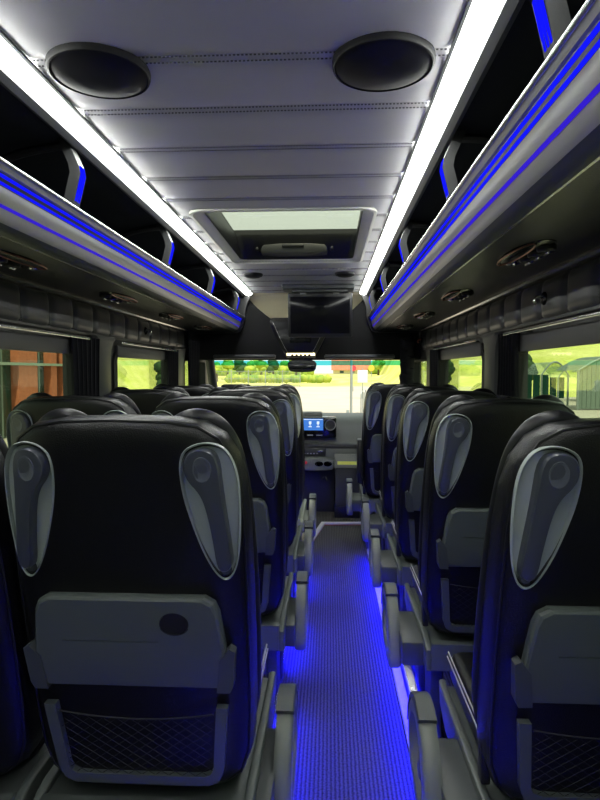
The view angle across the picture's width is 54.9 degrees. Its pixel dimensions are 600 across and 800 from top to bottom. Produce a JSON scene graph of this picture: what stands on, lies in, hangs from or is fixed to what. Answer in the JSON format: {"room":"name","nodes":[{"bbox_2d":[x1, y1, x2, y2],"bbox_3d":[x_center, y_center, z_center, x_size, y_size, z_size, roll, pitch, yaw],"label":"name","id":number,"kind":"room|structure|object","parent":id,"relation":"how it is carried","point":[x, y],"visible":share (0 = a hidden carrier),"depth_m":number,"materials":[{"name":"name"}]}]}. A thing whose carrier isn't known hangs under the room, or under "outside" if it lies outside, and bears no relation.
{"room":"vehicle interior","nodes":[
{"label":"vehicle interior","id":0,"kind":"room"},
{"bbox_2d":[0,279,187,395],"bbox_3d":[-1.100,0.322,2.451,0.060,1.660,6.750,0,3,3],"label":"wall","id":1,"kind":"structure","parent":0,"point":[116,342],"depth_m":2.72,"materials":[{"name":"black plastic"}]},
{"bbox_2d":[0,331,69,353],"bbox_3d":[-1.097,-0.195,1.655,0.018,0.066,2.110,0,3,3],"label":"window blind","id":2,"kind":"object","parent":1,"relation":"attached to","point":[8,340],"visible":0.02,"depth_m":2.29,"materials":[{"name":"grey fabric"}]},
{"bbox_2d":[0,324,89,339],"bbox_3d":[-1.082,-0.241,1.661,0.056,0.012,2.190,0,3,3],"label":"rail","id":3,"kind":"object","parent":1,"relation":"attached to","point":[1,325],"visible":1,"depth_m":2.29,"materials":[{"name":"silver metal"}]},
{"bbox_2d":[69,337,99,395],"bbox_3d":[-1.015,0.019,2.759,0.025,0.635,0.313,0,3,3],"label":"curtain","id":4,"kind":"object","parent":3,"relation":"hanging from","point":[84,353],"visible":0.42,"depth_m":2.73,"materials":[{"name":"black fabric"}]},
{"bbox_2d":[65,354,71,395],"bbox_3d":[-1.122,0.086,1.669,0.052,0.567,2.200,0,3,3],"label":"window","id":5,"kind":"structure","parent":1,"relation":"in","point":[68,358],"depth_m":2.71,"materials":[{"name":"clear glass"}]},
{"bbox_2d":[0,280,187,349],"bbox_3d":[-1.077,-0.351,1.977,0.029,0.149,5.850,0,3,3],"label":"trim","id":6,"kind":"structure","parent":1,"relation":"attached to","point":[19,305],"depth_m":2.66,"materials":[{"name":"grey leather"}]},
{"bbox_2d":[0,272,193,331],"bbox_3d":[-1.063,-0.435,1.972,0.047,0.018,5.850,0,3,3],"label":"trim","id":7,"kind":"structure","parent":1,"relation":"attached to","point":[3,276],"depth_m":2.63,"materials":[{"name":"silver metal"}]},
{"bbox_2d":[86,335,115,395],"bbox_3d":[-1.024,0.123,3.030,0.036,0.902,0.370,0,3,3],"label":"trim","id":8,"kind":"structure","parent":1,"relation":"attached to","point":[106,343],"depth_m":2.99,"materials":[{"name":"grey plastic"}]},
{"bbox_2d":[0,84,250,332],"bbox_3d":[-0.826,-0.601,2.030,0.515,0.358,5.965,0,3,3],"label":"luggage rack","id":9,"kind":"object","parent":1,"relation":"attached to","point":[65,226],"visible":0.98,"depth_m":2.02,"materials":[{"name":"black plastic"}]},
{"bbox_2d":[75,165,85,203],"bbox_3d":[-0.641,-0.619,1.676,0.029,0.110,0.032,0,3,3],"label":"light","id":10,"kind":"object","parent":9,"relation":"attached to","point":[80,177],"depth_m":1.67,"materials":[{"name":"blue plastic"}]},
{"bbox_2d":[0,171,241,321],"bbox_3d":[-0.656,-0.542,2.006,0.016,0.028,5.930,0,3,3],"label":"light","id":11,"kind":"object","parent":9,"relation":"attached to","point":[12,184],"depth_m":1.87,"materials":[{"name":"blue"}]},
{"bbox_2d":[168,241,173,263],"bbox_3d":[-0.593,-0.666,2.644,0.029,0.110,0.032,0,3,3],"label":"light","id":12,"kind":"object","parent":9,"relation":"attached to","point":[170,243],"depth_m":2.63,"materials":[{"name":"plastic"}]},
{"bbox_2d":[187,331,199,385],"bbox_3d":[-0.890,-0.066,4.869,0.025,1.000,0.383,0,3,3],"label":"curtain","id":13,"kind":"object","parent":9,"relation":"hanging from","point":[193,339],"visible":0.46,"depth_m":4.82,"materials":[{"name":"black fabric"}]},
{"bbox_2d":[112,351,166,389],"bbox_3d":[-1.017,-0.016,3.769,0.052,0.567,1.170,0,3,3],"label":"window","id":14,"kind":"structure","parent":1,"relation":"in","point":[115,358],"depth_m":3.21,"materials":[{"name":"clear glass"}]},
{"bbox_2d":[116,345,165,360],"bbox_3d":[-0.992,-0.297,3.754,0.018,0.066,1.080,0,3,3],"label":"window blind","id":15,"kind":"object","parent":14,"relation":"attached to","point":[122,351],"visible":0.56,"depth_m":3.57,"materials":[{"name":"grey fabric"}]},
{"bbox_2d":[121,342,176,350],"bbox_3d":[-0.976,-0.342,3.761,0.056,0.012,1.160,0,3,3],"label":"rail","id":16,"kind":"object","parent":1,"relation":"attached to","point":[122,343],"visible":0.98,"depth_m":3.60,"materials":[{"name":"silver metal"}]},
{"bbox_2d":[166,350,178,385],"bbox_3d":[-0.939,-0.055,4.280,0.025,0.635,0.283,0,3,3],"label":"curtain","id":17,"kind":"object","parent":16,"relation":"hanging from","point":[172,357],"visible":0.36,"depth_m":4.22,"materials":[{"name":"black fabric"}]},
{"bbox_2d":[171,348,185,385],"bbox_3d":[-0.947,0.048,4.561,0.036,0.902,0.420,0,3,3],"label":"trim","id":18,"kind":"structure","parent":1,"relation":"attached to","point":[181,351],"depth_m":4.53,"materials":[{"name":"grey"}]},
{"bbox_2d":[184,358,205,385],"bbox_3d":[-0.949,-0.082,5.131,0.052,0.567,0.880,0,3,3],"label":"window","id":19,"kind":"structure","parent":1,"relation":"in","point":[202,362],"depth_m":5.51,"materials":[{"name":"clear glass"}]},
{"bbox_2d":[205,360,217,387],"bbox_3d":[-0.826,-0.146,5.498,0.084,0.747,0.530,0,3,3],"label":"trim","id":20,"kind":"structure","parent":1,"relation":"attached to","point":[210,364],"depth_m":5.38,"materials":[{"name":"grey"}]},
{"bbox_2d":[0,0,467,292],"bbox_3d":[-0.098,-0.877,1.992,2.040,0.201,6.050,0,3,3],"label":"ceiling","id":21,"kind":"structure","parent":0,"point":[244,105],"depth_m":1.46,"materials":[{"name":"grey leather"}]},
{"bbox_2d":[45,42,150,98],"bbox_3d":[-0.452,-0.730,1.304,0.224,0.032,0.224,0,3,3],"label":"ceiling speaker","id":22,"kind":"object","parent":21,"relation":"attached to","point":[97,70],"visible":1,"depth_m":1.26,"materials":[{"name":"black plastic"}]},
{"bbox_2d":[0,29,252,296],"bbox_3d":[-0.596,-0.758,1.989,0.088,0.036,5.922,0,3,3],"label":"recessed light","id":23,"kind":"object","parent":21,"relation":"in","point":[19,75],"visible":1,"depth_m":1.66,"materials":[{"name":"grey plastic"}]},
{"bbox_2d":[243,272,262,278],"bbox_3d":[-0.327,-0.861,4.014,0.136,0.032,0.136,0,3,3],"label":"ceiling speaker","id":24,"kind":"object","parent":21,"relation":"attached to","point":[252,275],"visible":1,"depth_m":3.97,"materials":[{"name":"black"}]},
{"bbox_2d":[189,207,376,263],"bbox_3d":[-0.049,-0.904,2.986,0.804,0.178,1.184,0,3,3],"label":"roof hatch","id":25,"kind":"object","parent":21,"relation":"attached to","point":[300,247],"visible":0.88,"depth_m":3.44,"materials":[{"name":"grey plastic"}]},
{"bbox_2d":[282,284,354,336],"bbox_3d":[0.145,-0.701,4.570,0.560,0.403,0.200,0,3,3],"label":"monitor","id":26,"kind":"object","parent":21,"relation":"hanging from","point":[314,310],"visible":1,"depth_m":4.57,"materials":[{"name":"grey plastic"}]},
{"bbox_2d":[335,271,354,277],"bbox_3d":[0.309,-0.859,3.973,0.136,0.032,0.136,0,3,3],"label":"ceiling speaker","id":27,"kind":"object","parent":21,"relation":"attached to","point":[344,274],"visible":1,"depth_m":3.93,"materials":[{"name":"black"}]},
{"bbox_2d":[332,31,435,91],"bbox_3d":[0.182,-0.728,1.267,0.224,0.032,0.224,0,3,3],"label":"ceiling speaker","id":28,"kind":"object","parent":21,"relation":"attached to","point":[385,61],"visible":1,"depth_m":1.23,"materials":[{"name":"black plastic"}]},
{"bbox_2d":[359,0,524,295],"bbox_3d":[0.395,-0.756,1.939,0.088,0.036,5.922,0,3,3],"label":"recessed light","id":29,"kind":"object","parent":21,"relation":"in","point":[484,25],"visible":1,"depth_m":1.41,"materials":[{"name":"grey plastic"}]},
{"bbox_2d":[198,300,419,359],"bbox_3d":[0.054,-0.638,5.049,1.970,0.577,0.080,0,3,3],"label":"panel","id":30,"kind":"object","parent":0,"point":[256,337],"depth_m":5.03,"materials":[{"name":"black plastic"}]},
{"bbox_2d":[213,355,275,358],"bbox_3d":[-0.479,-0.375,5.011,0.540,0.035,0.085,0,3,3],"label":"sun visor","id":31,"kind":"object","parent":30,"relation":"attached to","point":[214,356],"visible":1,"depth_m":4.97,"materials":[{"name":"grey"}]},
{"bbox_2d":[270,318,324,357],"bbox_3d":[0.003,-0.533,4.935,0.524,0.343,0.202,0,3,3],"label":"console","id":32,"kind":"object","parent":30,"relation":"attached to","point":[293,347],"visible":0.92,"depth_m":4.86,"materials":[{"name":"black plastic"}]},
{"bbox_2d":[286,353,314,357],"bbox_3d":[0.008,-0.383,4.945,0.246,0.042,0.127,0,3,3],"label":"lamp","id":33,"kind":"object","parent":32,"relation":"attached to","point":[289,355],"depth_m":4.89,"materials":[{"name":"white plastic"}]},
{"bbox_2d":[288,358,316,372],"bbox_3d":[0.019,-0.296,4.957,0.246,0.143,0.059,0,3,3],"label":"mirror","id":34,"kind":"object","parent":32,"relation":"attached to","point":[302,365],"visible":0.94,"depth_m":4.94,"materials":[{"name":"black plastic"}]},
{"bbox_2d":[250,292,362,317],"bbox_3d":[0.059,-0.788,5.151,1.240,0.300,0.300,0,3,3],"label":"trim","id":35,"kind":"structure","parent":30,"relation":"attached to","point":[273,305],"depth_m":5.14,"materials":[{"name":"beige plastic"}]},
{"bbox_2d":[324,354,394,358],"bbox_3d":[0.510,-0.373,4.961,0.600,0.035,0.085,0,3,3],"label":"sun visor","id":36,"kind":"object","parent":30,"relation":"attached to","point":[327,356],"visible":1,"depth_m":4.93,"materials":[{"name":"grey plastic"}]},
{"bbox_2d":[399,335,414,383],"bbox_3d":[0.917,-0.128,4.960,0.142,0.853,0.132,0,3,3],"label":"curtain","id":37,"kind":"object","parent":30,"relation":"hanging from","point":[407,358],"visible":0.43,"depth_m":4.90,"materials":[{"name":"black fabric"}]},
{"bbox_2d":[263,512,453,799],"bbox_3d":[-0.081,1.183,2.442,2.040,0.060,6.750,0,3,3],"label":"floor","id":38,"kind":"structure","parent":0,"point":[352,744],"depth_m":2.34,"materials":[{"name":"rubber"}]},
{"bbox_2d":[0,435,53,799],"bbox_3d":[-0.800,0.603,1.412,0.474,1.200,0.681,0,3,3],"label":"seat","id":39,"kind":"object","parent":38,"relation":"on","point":[25,758],"visible":0.45,"depth_m":1.21,"materials":[{"name":"black leather"}]},
{"bbox_2d":[27,735,44,758],"bbox_3d":[-0.794,0.773,1.541,0.400,0.094,0.440,0,3,3],"label":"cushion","id":40,"kind":"object","parent":39,"relation":"on","point":[38,752],"depth_m":1.34,"materials":[{"name":"black leather"}]},
{"bbox_2d":[6,392,140,448],"bbox_3d":[-0.757,0.561,2.260,0.474,1.200,0.681,0,3,3],"label":"seat","id":41,"kind":"object","parent":38,"relation":"on","point":[26,413],"visible":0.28,"depth_m":1.91,"materials":[{"name":"black leather"}]},
{"bbox_2d":[110,387,189,414],"bbox_3d":[-0.718,0.524,3.038,0.474,1.200,0.681,0,3,3],"label":"seat","id":42,"kind":"object","parent":38,"relation":"on","point":[146,400],"visible":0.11,"depth_m":2.69,"materials":[{"name":"black leather"}]},
{"bbox_2d":[4,408,297,799],"bbox_3d":[-0.284,0.604,1.386,0.542,1.200,0.681,0,3,3],"label":"seat","id":43,"kind":"object","parent":38,"relation":"on","point":[134,535],"visible":1,"depth_m":1.11,"materials":[{"name":"black leather"}]},
{"bbox_2d":[23,592,236,693],"bbox_3d":[-0.330,0.471,1.124,0.414,0.201,0.062,0,3,3],"label":"tray","id":44,"kind":"object","parent":43,"relation":"on","point":[153,641],"depth_m":1.11,"materials":[{"name":"grey plastic"}]},
{"bbox_2d":[261,647,264,683],"bbox_3d":[-0.311,0.774,1.517,0.400,0.094,0.440,0,3,3],"label":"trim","id":45,"kind":"structure","parent":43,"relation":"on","point":[263,652],"depth_m":1.64,"materials":[{"name":"silver metal"}]},
{"bbox_2d":[153,384,214,395],"bbox_3d":[-0.684,0.490,3.726,0.474,1.200,0.681,0,3,3],"label":"seat","id":46,"kind":"object","parent":38,"relation":"on","point":[203,389],"visible":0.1,"depth_m":3.37,"materials":[{"name":"black leather"}]},
{"bbox_2d":[152,393,308,718],"bbox_3d":[-0.241,0.563,2.234,0.542,1.200,0.681,0,3,3],"label":"seat","id":47,"kind":"object","parent":38,"relation":"on","point":[255,419],"visible":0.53,"depth_m":1.97,"materials":[{"name":"black leather"}]},
{"bbox_2d":[253,498,275,554],"bbox_3d":[-0.288,0.430,1.972,0.414,0.201,0.062,0,3,3],"label":"tray","id":48,"kind":"object","parent":47,"relation":"on","point":[264,508],"depth_m":1.96,"materials":[{"name":"grey plastic"}]},
{"bbox_2d":[207,387,313,597],"bbox_3d":[-0.202,0.525,3.012,0.542,1.200,0.681,0,3,3],"label":"seat","id":49,"kind":"object","parent":38,"relation":"on","point":[300,553],"visible":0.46,"depth_m":2.77,"materials":[{"name":"black leather"}]},
{"bbox_2d":[233,384,316,536],"bbox_3d":[-0.167,0.492,3.700,0.542,1.200,0.681,0,3,3],"label":"seat","id":50,"kind":"object","parent":38,"relation":"on","point":[304,515],"visible":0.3,"depth_m":3.48,"materials":[{"name":"black leather"}]},
{"bbox_2d":[272,573,296,727],"bbox_3d":[-0.093,1.117,2.189,0.032,0.097,3.550,0,3,3],"label":"light strip","id":51,"kind":"object","parent":38,"relation":"on","point":[295,573],"visible":0.02,"depth_m":2.10,"materials":[{"name":"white plastic"}]},
{"bbox_2d":[303,411,362,511],"bbox_3d":[0.068,0.557,5.392,1.910,0.905,0.729,0,3,3],"label":"dashboard","id":52,"kind":"object","parent":38,"relation":"on","point":[326,435],"visible":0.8,"depth_m":5.17,"materials":[{"name":"grey plastic"}]},
{"bbox_2d":[305,457,333,470],"bbox_3d":[0.129,0.557,5.143,0.346,0.110,0.239,0,3,3],"label":"tray","id":53,"kind":"object","parent":52,"relation":"on","point":[311,463],"depth_m":5.03,"materials":[{"name":"grey plastic"}]},
{"bbox_2d":[326,419,334,429],"bbox_3d":[0.267,0.220,5.076,0.096,0.096,0.018,0,3,3],"label":"air vent","id":54,"kind":"object","parent":52,"relation":"attached to","point":[330,423],"depth_m":5.08,"materials":[{"name":"grey"}]},
{"bbox_2d":[314,522,360,539],"bbox_3d":[0.147,1.046,4.486,0.310,0.016,0.999,2,3,30],"label":"trim","id":55,"kind":"structure","parent":38,"relation":"on","point":[321,525],"depth_m":4.80,"materials":[{"name":"white metal"}]},
{"bbox_2d":[334,454,359,517],"bbox_3d":[0.411,0.750,5.041,0.220,0.555,0.074,0,3,3],"label":"console","id":56,"kind":"object","parent":38,"relation":"on","point":[345,465],"visible":0.59,"depth_m":5.02,"materials":[{"name":"grey plastic"}]},
{"bbox_2d":[346,382,424,548],"bbox_3d":[0.629,0.467,4.221,0.578,1.200,0.681,0,3,3],"label":"seat","id":57,"kind":"object","parent":38,"relation":"on","point":[369,446],"visible":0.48,"depth_m":3.99,"materials":[{"name":"black leather"}]},
{"bbox_2d":[367,434,381,462],"bbox_3d":[0.668,0.334,3.954,0.414,0.201,0.062,0,3,3],"label":"tray","id":58,"kind":"object","parent":57,"relation":"on","point":[373,440],"depth_m":3.96,"materials":[{"name":"grey plastic"}]},
{"bbox_2d":[367,548,408,746],"bbox_3d":[0.398,1.159,2.196,0.036,0.013,4.210,0,3,3],"label":"trim","id":59,"kind":"structure","parent":38,"relation":"on","point":[398,678],"depth_m":2.30,"materials":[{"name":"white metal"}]},
{"bbox_2d":[360,384,457,549],"bbox_3d":[0.675,0.498,3.578,0.578,1.200,0.681,0,3,3],"label":"seat","id":60,"kind":"object","parent":38,"relation":"on","point":[396,397],"visible":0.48,"depth_m":3.36,"materials":[{"name":"black leather"}]},
{"bbox_2d":[388,447,396,480],"bbox_3d":[0.714,0.365,3.312,0.414,0.201,0.062,0,3,3],"label":"tray","id":61,"kind":"object","parent":60,"relation":"on","point":[391,450],"depth_m":3.32,"materials":[{"name":"grey plastic"}]},
{"bbox_2d":[402,664,417,693],"bbox_3d":[0.422,1.118,2.163,0.030,0.097,3.550,0,3,3],"label":"light strip","id":62,"kind":"object","parent":38,"relation":"on","point":[407,669],"visible":0.14,"depth_m":2.23,"materials":[{"name":"white plastic"}]},
{"bbox_2d":[368,388,497,610],"bbox_3d":[0.637,0.534,2.830,0.578,1.200,0.681,0,3,3],"label":"seat","id":63,"kind":"object","parent":38,"relation":"on","point":[393,564],"visible":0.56,"depth_m":2.60,"materials":[{"name":"black leather"}]},
{"bbox_2d":[392,521,408,558],"bbox_3d":[0.695,0.705,2.956,0.400,0.094,0.440,0,3,3],"label":"cushion","id":64,"kind":"object","parent":63,"relation":"on","point":[402,556],"depth_m":3.01,"materials":[{"name":"black leather"}]},
{"bbox_2d":[405,468,423,511],"bbox_3d":[0.676,0.401,2.564,0.414,0.201,0.062,0,3,3],"label":"tray","id":65,"kind":"object","parent":63,"relation":"on","point":[413,476],"depth_m":2.57,"materials":[{"name":"grey plastic"}]},
{"bbox_2d":[381,394,574,737],"bbox_3d":[0.600,0.570,2.082,0.578,1.200,0.681,0,3,3],"label":"seat","id":66,"kind":"object","parent":38,"relation":"on","point":[468,437],"visible":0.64,"depth_m":1.83,"materials":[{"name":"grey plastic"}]},
{"bbox_2d":[412,565,433,626],"bbox_3d":[0.657,0.741,2.208,0.400,0.094,0.440,0,3,3],"label":"cushion","id":67,"kind":"object","parent":66,"relation":"on","point":[416,592],"depth_m":2.27,"materials":[{"name":"black leather"}]},
{"bbox_2d":[436,508,488,568],"bbox_3d":[0.638,0.437,1.815,0.414,0.201,0.062,0,3,3],"label":"tray","id":68,"kind":"object","parent":66,"relation":"on","point":[460,532],"depth_m":1.82,"materials":[{"name":"grey plastic"}]},
{"bbox_2d":[407,410,599,799],"bbox_3d":[0.561,0.607,1.324,0.578,1.200,0.681,0,3,3],"label":"seat","id":69,"kind":"object","parent":38,"relation":"on","point":[521,711],"visible":1,"depth_m":1.08,"materials":[{"name":"black leather"}]},
{"bbox_2d":[450,652,477,744],"bbox_3d":[0.619,0.778,1.450,0.400,0.094,0.440,0,3,3],"label":"cushion","id":70,"kind":"object","parent":69,"relation":"on","point":[461,662],"depth_m":1.52,"materials":[{"name":"black leather"}]},
{"bbox_2d":[511,605,599,707],"bbox_3d":[0.601,0.474,1.057,0.414,0.201,0.062,0,3,3],"label":"tray","id":71,"kind":"object","parent":69,"relation":"on","point":[555,649],"depth_m":1.06,"materials":[{"name":"grey plastic"}]},
{"bbox_2d":[419,257,599,398],"bbox_3d":[0.938,0.327,2.349,0.060,1.660,6.750,0,3,3],"label":"wall","id":72,"kind":"structure","parent":0,"point":[422,352],"depth_m":2.47,"materials":[{"name":"black plastic"}]},
{"bbox_2d":[413,357,426,382],"bbox_3d":[1.054,-0.074,4.966,0.052,0.567,0.870,0,3,3],"label":"window","id":73,"kind":"structure","parent":72,"relation":"in","point":[416,362],"depth_m":5.34,"materials":[{"name":"black glass"}]},
{"bbox_2d":[425,347,436,385],"bbox_3d":[0.997,0.055,4.434,0.036,0.902,0.400,0,3,3],"label":"trim","id":74,"kind":"structure","parent":72,"relation":"attached to","point":[427,349],"depth_m":4.40,"materials":[{"name":"grey"}]},
{"bbox_2d":[433,339,478,349],"bbox_3d":[0.941,-0.330,3.501,0.056,0.012,1.190,0,3,3],"label":"rail","id":75,"kind":"object","parent":72,"relation":"attached to","point":[474,340],"visible":1,"depth_m":3.29,"materials":[{"name":"silver metal"}]},
{"bbox_2d":[430,349,439,386],"bbox_3d":[0.961,-0.048,4.145,0.025,0.635,0.303,0,3,3],"label":"curtain","id":76,"kind":"object","parent":75,"relation":"hanging from","point":[434,354],"visible":0.36,"depth_m":4.08,"materials":[{"name":"black fabric"}]},
{"bbox_2d":[439,350,484,387],"bbox_3d":[0.982,-0.005,3.539,0.052,0.567,1.270,0,3,3],"label":"window","id":77,"kind":"structure","parent":72,"relation":"in","point":[442,372],"depth_m":4.11,"materials":[{"name":"black glass"}]},
{"bbox_2d":[440,343,483,359],"bbox_3d":[0.955,-0.286,3.527,0.018,0.066,1.180,0,3,3],"label":"window blind","id":78,"kind":"object","parent":77,"relation":"attached to","point":[474,350],"visible":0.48,"depth_m":3.31,"materials":[{"name":"grey fabric"}]},
{"bbox_2d":[361,0,599,332],"bbox_3d":[0.628,-0.597,1.957,0.515,0.358,5.965,0,3,3],"label":"luggage rack","id":79,"kind":"object","parent":72,"relation":"attached to","point":[513,197],"visible":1,"depth_m":1.36,"materials":[{"name":"black plastic"}]},
{"bbox_2d":[398,239,403,261],"bbox_3d":[0.457,-0.663,2.591,0.029,0.110,0.032,0,3,3],"label":"light","id":80,"kind":"object","parent":79,"relation":"attached to","point":[401,242],"depth_m":2.57,"materials":[{"name":"plastic"}]},
{"bbox_2d":[439,159,448,197],"bbox_3d":[0.409,-0.616,1.624,0.029,0.110,0.032,0,3,3],"label":"light","id":81,"kind":"object","parent":79,"relation":"attached to","point":[444,167],"depth_m":1.60,"materials":[{"name":"blue plastic"}]},
{"bbox_2d":[532,0,552,51],"bbox_3d":[0.371,-0.580,0.875,0.029,0.110,0.032,0,3,3],"label":"light","id":82,"kind":"object","parent":79,"relation":"attached to","point":[543,9],"depth_m":0.87,"materials":[{"name":"blue plastic"}]},
{"bbox_2d":[481,331,505,397],"bbox_3d":[0.914,0.135,2.783,0.036,0.902,0.370,0,3,3],"label":"trim","id":83,"kind":"structure","parent":72,"relation":"attached to","point":[490,341],"depth_m":2.71,"materials":[{"name":"grey plastic"}]},
{"bbox_2d":[418,246,599,331],"bbox_3d":[0.857,-0.430,1.876,0.047,0.018,5.850,0,3,3],"label":"trim","id":84,"kind":"structure","parent":72,"relation":"attached to","point":[594,253],"depth_m":2.15,"materials":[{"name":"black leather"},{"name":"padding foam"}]},
{"bbox_2d":[422,258,599,349],"bbox_3d":[0.871,-0.347,1.879,0.029,0.149,5.850,0,3,3],"label":"trim","id":85,"kind":"structure","parent":72,"relation":"attached to","point":[576,291],"depth_m":2.21,"materials":[{"name":"grey leather"}]},
{"bbox_2d":[507,351,524,397],"bbox_3d":[0.877,0.097,1.449,0.052,0.567,2.160,0,3,3],"label":"window","id":86,"kind":"structure","parent":72,"relation":"in","point":[521,354],"depth_m":2.47,"materials":[{"name":"black glass"}]},
{"bbox_2d":[532,292,546,304],"bbox_3d":[0.850,-0.359,2.045,0.056,0.049,0.048,0,3,3],"label":"coat hook","id":87,"kind":"object","parent":72,"relation":"attached to","point":[543,297],"visible":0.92,"depth_m":2.04,"materials":[{"name":"black"}]},
{"bbox_2d":[503,311,599,335],"bbox_3d":[0.836,-0.229,1.411,0.056,0.012,2.080,0,3,3],"label":"rail","id":88,"kind":"object","parent":72,"relation":"attached to","point":[595,314],"visible":1,"depth_m":1.88,"materials":[{"name":"silver metal"}]},
{"bbox_2d":[497,332,519,396],"bbox_3d":[0.875,-0.151,2.440,0.025,0.265,0.243,0,3,3],"label":"curtain","id":89,"kind":"object","parent":88,"relation":"hanging from","point":[508,345],"visible":0.95,"depth_m":2.39,"materials":[{"name":"black fabric"}]},
{"bbox_2d":[519,320,599,351],"bbox_3d":[0.850,-0.185,1.437,0.018,0.066,2.070,0,3,3],"label":"window blind","id":90,"kind":"object","parent":72,"relation":"attached to","point":[588,333],"visible":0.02,"depth_m":1.90,"materials":[{"name":"grey fabric"}]},
{"bbox_3d":[0.087,0.597,5.763,2.000,0.790,0.050,0,3,3],"label":"wall","id":91,"kind":"structure","parent":0,"visible":0},
{"bbox_2d":[214,360,399,364],"bbox_3d":[0.076,-0.085,5.526,1.800,0.575,0.440,0,3,3],"label":"window","id":92,"kind":"structure","parent":91,"relation":"in","point":[392,362],"depth_m":5.38,"materials":[{"name":"clear glass"}]},
{"label":"outside","id":93,"kind":"structure","parent":0,"visible":0},
{"bbox_2d":[4,386,599,446],"bbox_3d":[5.995,0.880,23.800,170.000,0.180,108.000,0,3,3],"label":"ground","id":94,"kind":"structure","parent":93,"point":[326,399],"depth_m":39.40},
{"bbox_2d":[0,349,62,438],"bbox_3d":[-10.935,-2.557,14.960,5.050,7.500,13.000,0,3,3],"label":"brick building","id":95,"kind":"structure","parent":94,"relation":"on","point":[23,374],"depth_m":17.49,"materials":[{"name":"orange brick"}]},
{"bbox_2d":[153,361,160,384],"bbox_3d":[-6.071,-0.615,26.279,1.098,2.772,1.133,-2,3,-31],"label":"tree","id":96,"kind":"object","parent":94,"relation":"on","point":[157,366],"visible":0.12,"depth_m":25.93,"materials":[{"name":"green plant"}]},
{"bbox_2d":[218,370,299,385],"bbox_3d":[-5.684,-2.876,76.331,11.500,2.200,0.100,0,3,3],"label":"fence","id":97,"kind":"object","parent":94,"relation":"on","point":[231,370],"visible":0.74,"depth_m":76.30,"materials":[{"name":"silver metal"}]},
{"bbox_2d":[346,360,352,412],"bbox_3d":[2.085,-1.737,23.869,0.330,5.000,0.200,0,3,3],"label":"lamp post","id":98,"kind":"object","parent":94,"relation":"on","point":[351,366],"visible":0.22,"depth_m":23.89,"materials":[{"name":"silver metal"}]},
{"bbox_2d":[357,368,367,390],"bbox_3d":[4.520,-1.205,41.831,0.720,2.200,0.108,0,3,3],"label":"street sign","id":99,"kind":"object","parent":94,"relation":"on","point":[362,374],"visible":0.92,"depth_m":41.76,"materials":[{"name":"metal"}]},
{"bbox_2d":[448,359,455,382],"bbox_3d":[10.266,-1.825,41.410,1.654,3.716,1.800,2,4,41],"label":"tree","id":100,"kind":"object","parent":94,"relation":"on","point":[452,369],"visible":0.14,"depth_m":40.91,"materials":[{"name":"green plant"}]},
{"bbox_2d":[528,354,537,379],"bbox_3d":[14.984,-1.529,39.331,2.308,3.329,2.298,-2,3,-33],"label":"tree","id":101,"kind":"object","parent":94,"relation":"on","point":[532,369],"visible":0.15,"depth_m":38.42,"materials":[{"name":"green plant"}]},
{"bbox_2d":[528,361,568,404],"bbox_3d":[14.744,-1.038,34.761,1.620,2.550,3.070,0,3,3],"label":"shelter","id":102,"kind":"object","parent":94,"relation":"on","point":[540,382],"visible":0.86,"depth_m":36.18,"materials":[{"name":"green metal"}]},
{"bbox_2d":[548,366,564,397],"bbox_3d":[17.483,-1.125,38.629,1.720,2.350,3.070,0,3,3],"label":"shelter","id":103,"kind":"object","parent":94,"relation":"on","point":[554,381],"visible":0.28,"depth_m":40.05,"materials":[{"name":"green glass"}]},
{"bbox_2d":[555,356,599,409],"bbox_3d":[15.969,-0.966,30.693,3.720,2.800,3.070,0,3,3],"label":"shelter","id":104,"kind":"object","parent":94,"relation":"on","point":[588,368],"visible":1,"depth_m":29.32,"materials":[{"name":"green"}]},
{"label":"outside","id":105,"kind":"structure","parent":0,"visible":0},
{"bbox_2d":[117,344,599,396],"bbox_3d":[14.943,-8.968,102.066,200.000,12.000,150.000,0,3,3],"label":"outdoor scenery","id":106,"kind":"object","parent":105,"point":[133,373],"visible":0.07,"depth_m":63.95,"materials":[{"name":"green plant"}]},
{"bbox_2d":[232,360,246,374],"bbox_3d":[-10.356,-5.686,100.472,2.836,3.930,2.602,1,3,16],"label":"tree","id":107,"kind":"object","parent":106,"relation":"on","point":[240,368],"visible":0.56,"depth_m":99.49,"materials":[{"name":"green plant"}]},
{"bbox_2d":[244,360,256,374],"bbox_3d":[-7.988,-4.709,93.620,1.946,3.449,2.357,1,3,27],"label":"tree","id":108,"kind":"object","parent":106,"relation":"on","point":[252,368],"visible":0.7,"depth_m":92.89,"materials":[{"name":"green plant"}]},
{"bbox_2d":[266,360,278,373],"bbox_3d":[-4.768,-5.717,101.224,2.406,3.806,2.933,1,3,16],"label":"tree","id":109,"kind":"object","parent":106,"relation":"on","point":[270,368],"visible":0.53,"depth_m":100.20,"materials":[{"name":"green plant"}]},
{"bbox_2d":[224,374,331,383],"bbox_3d":[-3.074,-2.956,80.196,15.031,1.397,1.744,0,3,3],"label":"hedge","id":110,"kind":"object","parent":106,"relation":"on","point":[303,378],"visible":0.88,"depth_m":79.67,"materials":[{"name":"green plant"}]},
{"bbox_2d":[277,365,288,374],"bbox_3d":[-2.743,-4.747,94.165,2.104,3.361,2.143,1,3,27],"label":"tree","id":111,"kind":"object","parent":106,"relation":"on","point":[284,368],"visible":0.7,"depth_m":93.58,"materials":[{"name":"green plant"}]},
{"bbox_2d":[219,365,383,375],"bbox_3d":[3.923,-5.557,111.759,49.209,3.555,11.464,0,3,3],"label":"hedge","id":112,"kind":"object","parent":106,"relation":"on","point":[374,371],"visible":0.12,"depth_m":107.34,"materials":[{"name":"green plant"}]},
{"bbox_2d":[331,360,370,373],"bbox_3d":[10.951,-7.607,124.386,8.400,4.100,7.200,0,3,3],"label":"house","id":113,"kind":"structure","parent":106,"relation":"on","point":[337,369],"depth_m":121.57,"materials":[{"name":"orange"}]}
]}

